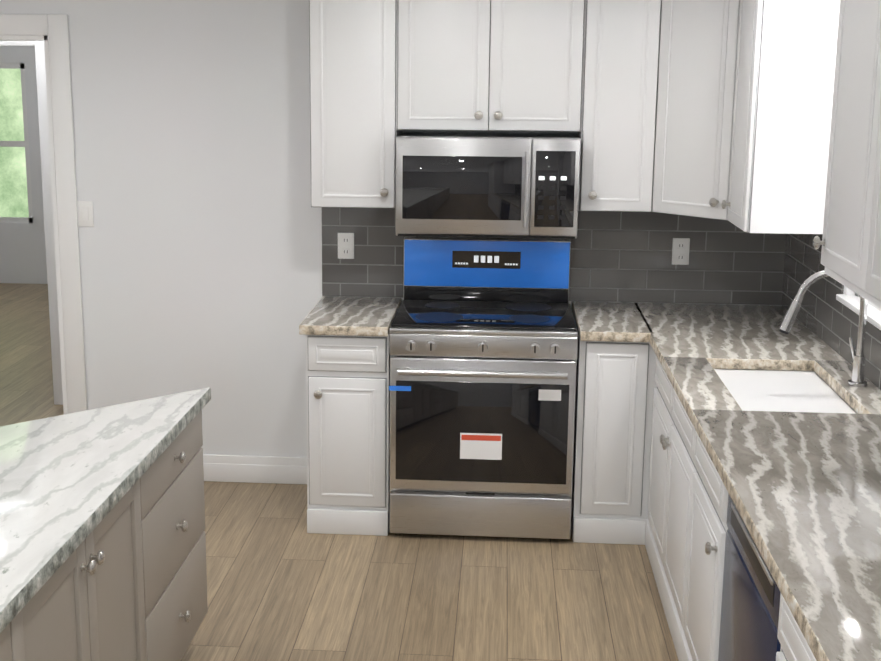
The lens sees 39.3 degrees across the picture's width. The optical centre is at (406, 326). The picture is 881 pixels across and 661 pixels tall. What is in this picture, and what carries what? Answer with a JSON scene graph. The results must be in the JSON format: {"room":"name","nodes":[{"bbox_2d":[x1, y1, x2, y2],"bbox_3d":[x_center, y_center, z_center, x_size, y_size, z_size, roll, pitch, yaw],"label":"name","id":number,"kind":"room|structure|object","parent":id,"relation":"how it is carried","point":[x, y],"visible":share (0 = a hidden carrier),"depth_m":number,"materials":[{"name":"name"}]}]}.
{"room":"kitchen","nodes":[
{"label":"kitchen","id":0,"kind":"room"},
{"bbox_2d":[0,46,47,283],"bbox_3d":[-2.957,-1.574,10.915,7.000,2.420,0.100,1,12,4],"label":"wall","id":1,"kind":"structure","parent":0,"point":[22,253],"depth_m":11.04,"materials":[{"name":"paint"}]},
{"bbox_2d":[0,63,32,222],"bbox_3d":[-3.869,-1.634,10.977,1.070,1.400,0.060,1,12,4],"label":"room window","id":2,"kind":"structure","parent":1,"relation":"in","point":[25,143],"depth_m":10.93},
{"bbox_2d":[0,283,678,660],"bbox_3d":[-2.639,0.969,4.799,8.680,0.060,15.420,1,12,4],"label":"floor","id":3,"kind":"structure","parent":0,"point":[284,583],"depth_m":4.66,"materials":[{"name":"brown wood"}]},
{"bbox_2d":[0,396,210,660],"bbox_3d":[-1.667,1.155,1.731,1.654,0.839,5.070,1,12,4],"label":"kitchen island","id":4,"kind":"object","parent":3,"relation":"on","point":[102,538],"depth_m":3.37,"materials":[{"name":"wood"}]},
{"bbox_2d":[0,388,210,627],"bbox_3d":[-1.819,0.719,1.649,1.945,0.044,5.122,1,12,4],"label":"island countertop","id":5,"kind":"structure","parent":4,"relation":"on","point":[59,474],"depth_m":3.20,"materials":[{"name":"white stone"}]},
{"bbox_2d":[299,296,400,535],"bbox_3d":[-0.233,0.372,5.379,0.362,0.900,0.661,1,12,4],"label":"base cabinet","id":6,"kind":"object","parent":3,"relation":"on","point":[348,407],"visible":0.96,"depth_m":5.09,"materials":[{"name":"wood"}]},
{"bbox_2d":[389,236,577,538],"bbox_3d":[0.328,0.252,5.271,0.754,1.185,0.708,1,12,4],"label":"range","id":7,"kind":"object","parent":3,"relation":"on","point":[483,341],"visible":1,"depth_m":5.03,"materials":[{"name":"silver metal"}]},
{"bbox_2d":[571,313,650,544],"bbox_3d":[0.865,0.413,5.313,0.298,0.859,0.632,1,12,4],"label":"base cabinet","id":8,"kind":"object","parent":3,"relation":"on","point":[613,378],"depth_m":5.01,"materials":[{"name":"wood"}]},
{"bbox_2d":[572,301,646,344],"bbox_3d":[0.863,-0.025,5.210,0.290,0.040,0.656,1,12,4],"label":"countertop","id":9,"kind":"structure","parent":8,"relation":"on","point":[595,321],"depth_m":5.07,"materials":[{"name":"stone"}]},
{"bbox_2d":[631,303,880,660],"bbox_3d":[1.191,0.301,3.654,0.656,0.040,3.774,1,12,4],"label":"countertop","id":10,"kind":"structure","parent":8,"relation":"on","point":[805,484],"depth_m":3.29,"materials":[{"name":"grey stone"}]},
{"bbox_2d":[779,270,867,386],"bbox_3d":[1.376,-0.001,4.060,0.296,0.386,0.086,1,12,4],"label":"faucet","id":11,"kind":"object","parent":10,"relation":"on","point":[858,356],"visible":0.69,"depth_m":4.04,"materials":[{"name":"silver metal"}]},
{"bbox_2d":[675,421,728,660],"bbox_3d":[1.192,0.762,3.652,0.632,0.859,0.548,1,12,4],"label":"base cabinet","id":12,"kind":"object","parent":3,"relation":"on","point":[705,504],"depth_m":3.70,"materials":[{"name":"wood"}]},
{"bbox_2d":[719,495,780,660],"bbox_3d":[1.119,0.898,3.066,0.568,0.822,0.652,1,12,4],"label":"dishwasher","id":13,"kind":"object","parent":3,"relation":"on","point":[750,611],"visible":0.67,"depth_m":3.07,"materials":[{"name":"stainless steel"},{"name":"black plastic"}]},
{"bbox_2d":[643,353,858,646],"bbox_3d":[1.258,0.594,4.457,0.632,0.859,1.100,1,12,4],"label":"base cabinet","id":14,"kind":"object","parent":3,"relation":"on","point":[756,386],"depth_m":4.36,"materials":[{"name":"wood"}]},
{"bbox_2d":[776,601,810,660],"bbox_3d":[1.084,1.039,2.319,0.632,0.859,0.856,1,12,4],"label":"base cabinet","id":15,"kind":"object","parent":3,"relation":"on","point":[792,647],"depth_m":2.57,"materials":[{"name":"wood"}]},
{"bbox_2d":[0,0,781,456],"bbox_3d":[-2.531,-0.503,5.786,8.680,2.420,0.120,1,12,4],"label":"wall","id":16,"kind":"structure","parent":0,"point":[200,252],"depth_m":5.59,"materials":[{"name":"paint"}]},
{"bbox_2d":[0,14,86,413],"bbox_3d":[-2.143,-0.359,5.784,1.290,2.145,0.156,1,12,4],"label":"door frame","id":17,"kind":"structure","parent":16,"relation":"attached to","point":[51,31],"depth_m":5.60,"materials":[{"name":"white wood"}]},
{"bbox_2d":[77,201,93,226],"bbox_3d":[-1.469,-0.515,5.630,0.075,0.118,0.008,1,12,4],"label":"light switch","id":18,"kind":"object","parent":16,"relation":"attached to","point":[85,213],"visible":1,"depth_m":5.63,"materials":[{"name":"white plastic"}]},
{"bbox_2d":[203,454,306,483],"bbox_3d":[-2.884,0.625,5.978,4.995,0.130,0.018,1,12,4],"label":"baseboard","id":19,"kind":"structure","parent":16,"relation":"attached to","point":[255,469],"depth_m":5.80,"materials":[{"name":"white wood"}]},
{"bbox_2d":[309,0,400,207],"bbox_3d":[-0.211,-1.038,5.258,0.362,1.030,0.322,1,12,4],"label":"upper cabinet","id":20,"kind":"object","parent":16,"relation":"attached to","point":[355,45],"depth_m":5.12,"materials":[{"name":"white wood"}]},
{"bbox_2d":[401,0,588,135],"bbox_3d":[0.352,-1.185,5.181,0.766,0.703,0.322,1,12,4],"label":"upper cabinet","id":21,"kind":"object","parent":16,"relation":"attached to","point":[467,65],"depth_m":5.04,"materials":[{"name":"white wood"}]},
{"bbox_2d":[396,132,580,238],"bbox_3d":[0.342,-0.603,5.222,0.754,0.410,0.454,1,12,4],"label":"microwave","id":22,"kind":"object","parent":21,"relation":"attached to","point":[506,185],"visible":1,"depth_m":5.05,"materials":[{"name":"silver metal"}]},
{"bbox_2d":[322,207,785,304],"bbox_3d":[0.642,-0.332,5.498,2.058,0.436,0.008,1,12,4],"label":"wall tile","id":23,"kind":"structure","parent":16,"relation":"attached to","point":[620,256],"depth_m":5.47,"materials":[{"name":"grey tile"}]},
{"bbox_2d":[338,233,353,258],"bbox_3d":[-0.274,-0.365,5.556,0.075,0.118,0.009,1,12,4],"label":"electrical outlet","id":24,"kind":"object","parent":23,"relation":"attached to","point":[345,245],"visible":1,"depth_m":5.55,"materials":[{"name":"white plastic"}]},
{"bbox_2d":[672,238,689,264],"bbox_3d":[1.211,-0.332,5.442,0.075,0.118,0.009,1,12,4],"label":"electrical outlet","id":25,"kind":"object","parent":23,"relation":"attached to","point":[680,250],"visible":1,"depth_m":5.44,"materials":[{"name":"white plastic"}]},
{"bbox_2d":[578,0,656,211],"bbox_3d":[0.886,-1.014,5.174,0.307,1.030,0.322,1,12,4],"label":"upper cabinet","id":26,"kind":"object","parent":16,"relation":"attached to","point":[616,147],"depth_m":5.04,"materials":[{"name":"white wood"}]},
{"bbox_2d":[649,0,668,212],"bbox_3d":[1.146,-0.950,4.877,0.269,1.024,0.268,1,12,4],"label":"upper cabinet","id":27,"kind":"object","parent":16,"relation":"attached to","point":[662,5],"depth_m":5.02,"materials":[{"name":"white wood"}]},
{"bbox_2d":[657,0,839,233],"bbox_3d":[1.324,-0.940,4.833,0.623,1.030,0.948,1,12,4],"label":"upper cabinet","id":28,"kind":"object","parent":16,"relation":"attached to","point":[716,109],"depth_m":4.47,"materials":[{"name":"white wood"}]},
{"bbox_3d":[-2.433,-0.754,6.996,8.680,2.420,0.100,1,12,4],"label":"wall","id":29,"kind":"structure","parent":0,"visible":0},
{"bbox_2d":[0,41,62,404],"bbox_3d":[-1.803,-0.579,6.922,1.685,2.115,0.016,1,12,4],"label":"door frame","id":30,"kind":"structure","parent":29,"relation":"attached to","point":[48,209],"depth_m":6.92,"materials":[{"name":"white wood"}]},
{"bbox_3d":[1.378,0.508,1.048,0.120,2.420,8.920,1,12,4],"label":"wall","id":31,"kind":"structure","parent":0,"visible":0},
{"bbox_2d":[781,234,880,389],"bbox_3d":[1.516,0.059,3.573,0.008,0.466,3.770,1,12,4],"label":"wall tile","id":32,"kind":"structure","parent":31,"relation":"attached to","point":[827,318],"depth_m":4.75,"materials":[{"name":"grey tile"}]},
{"bbox_2d":[813,0,876,290],"bbox_3d":[1.309,-0.605,3.078,0.372,1.030,0.435,1,12,4],"label":"upper cabinet","id":33,"kind":"object","parent":31,"relation":"attached to","point":[850,242],"depth_m":3.14,"materials":[{"name":"white wood"}]},
{"bbox_2d":[836,286,880,329],"bbox_3d":[1.603,-0.460,3.912,0.146,0.948,0.998,1,12,4],"label":"window","id":34,"kind":"structure","parent":31,"relation":"in","point":[849,299],"depth_m":4.28,"materials":[{"name":"white"}]},
{"bbox_2d":[853,0,880,308],"bbox_3d":[1.258,-0.472,2.441,0.372,1.030,0.871,1,12,4],"label":"upper cabinet","id":35,"kind":"object","parent":31,"relation":"attached to","point":[869,246],"depth_m":2.93,"materials":[{"name":"white wood"}]},
{"label":"outside","id":36,"kind":"structure","parent":0,"visible":0},
{"bbox_2d":[0,68,28,216],"bbox_3d":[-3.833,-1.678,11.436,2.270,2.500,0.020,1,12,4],"label":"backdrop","id":37,"kind":"structure","parent":36,"point":[13,191],"depth_m":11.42,"materials":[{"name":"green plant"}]}
]}

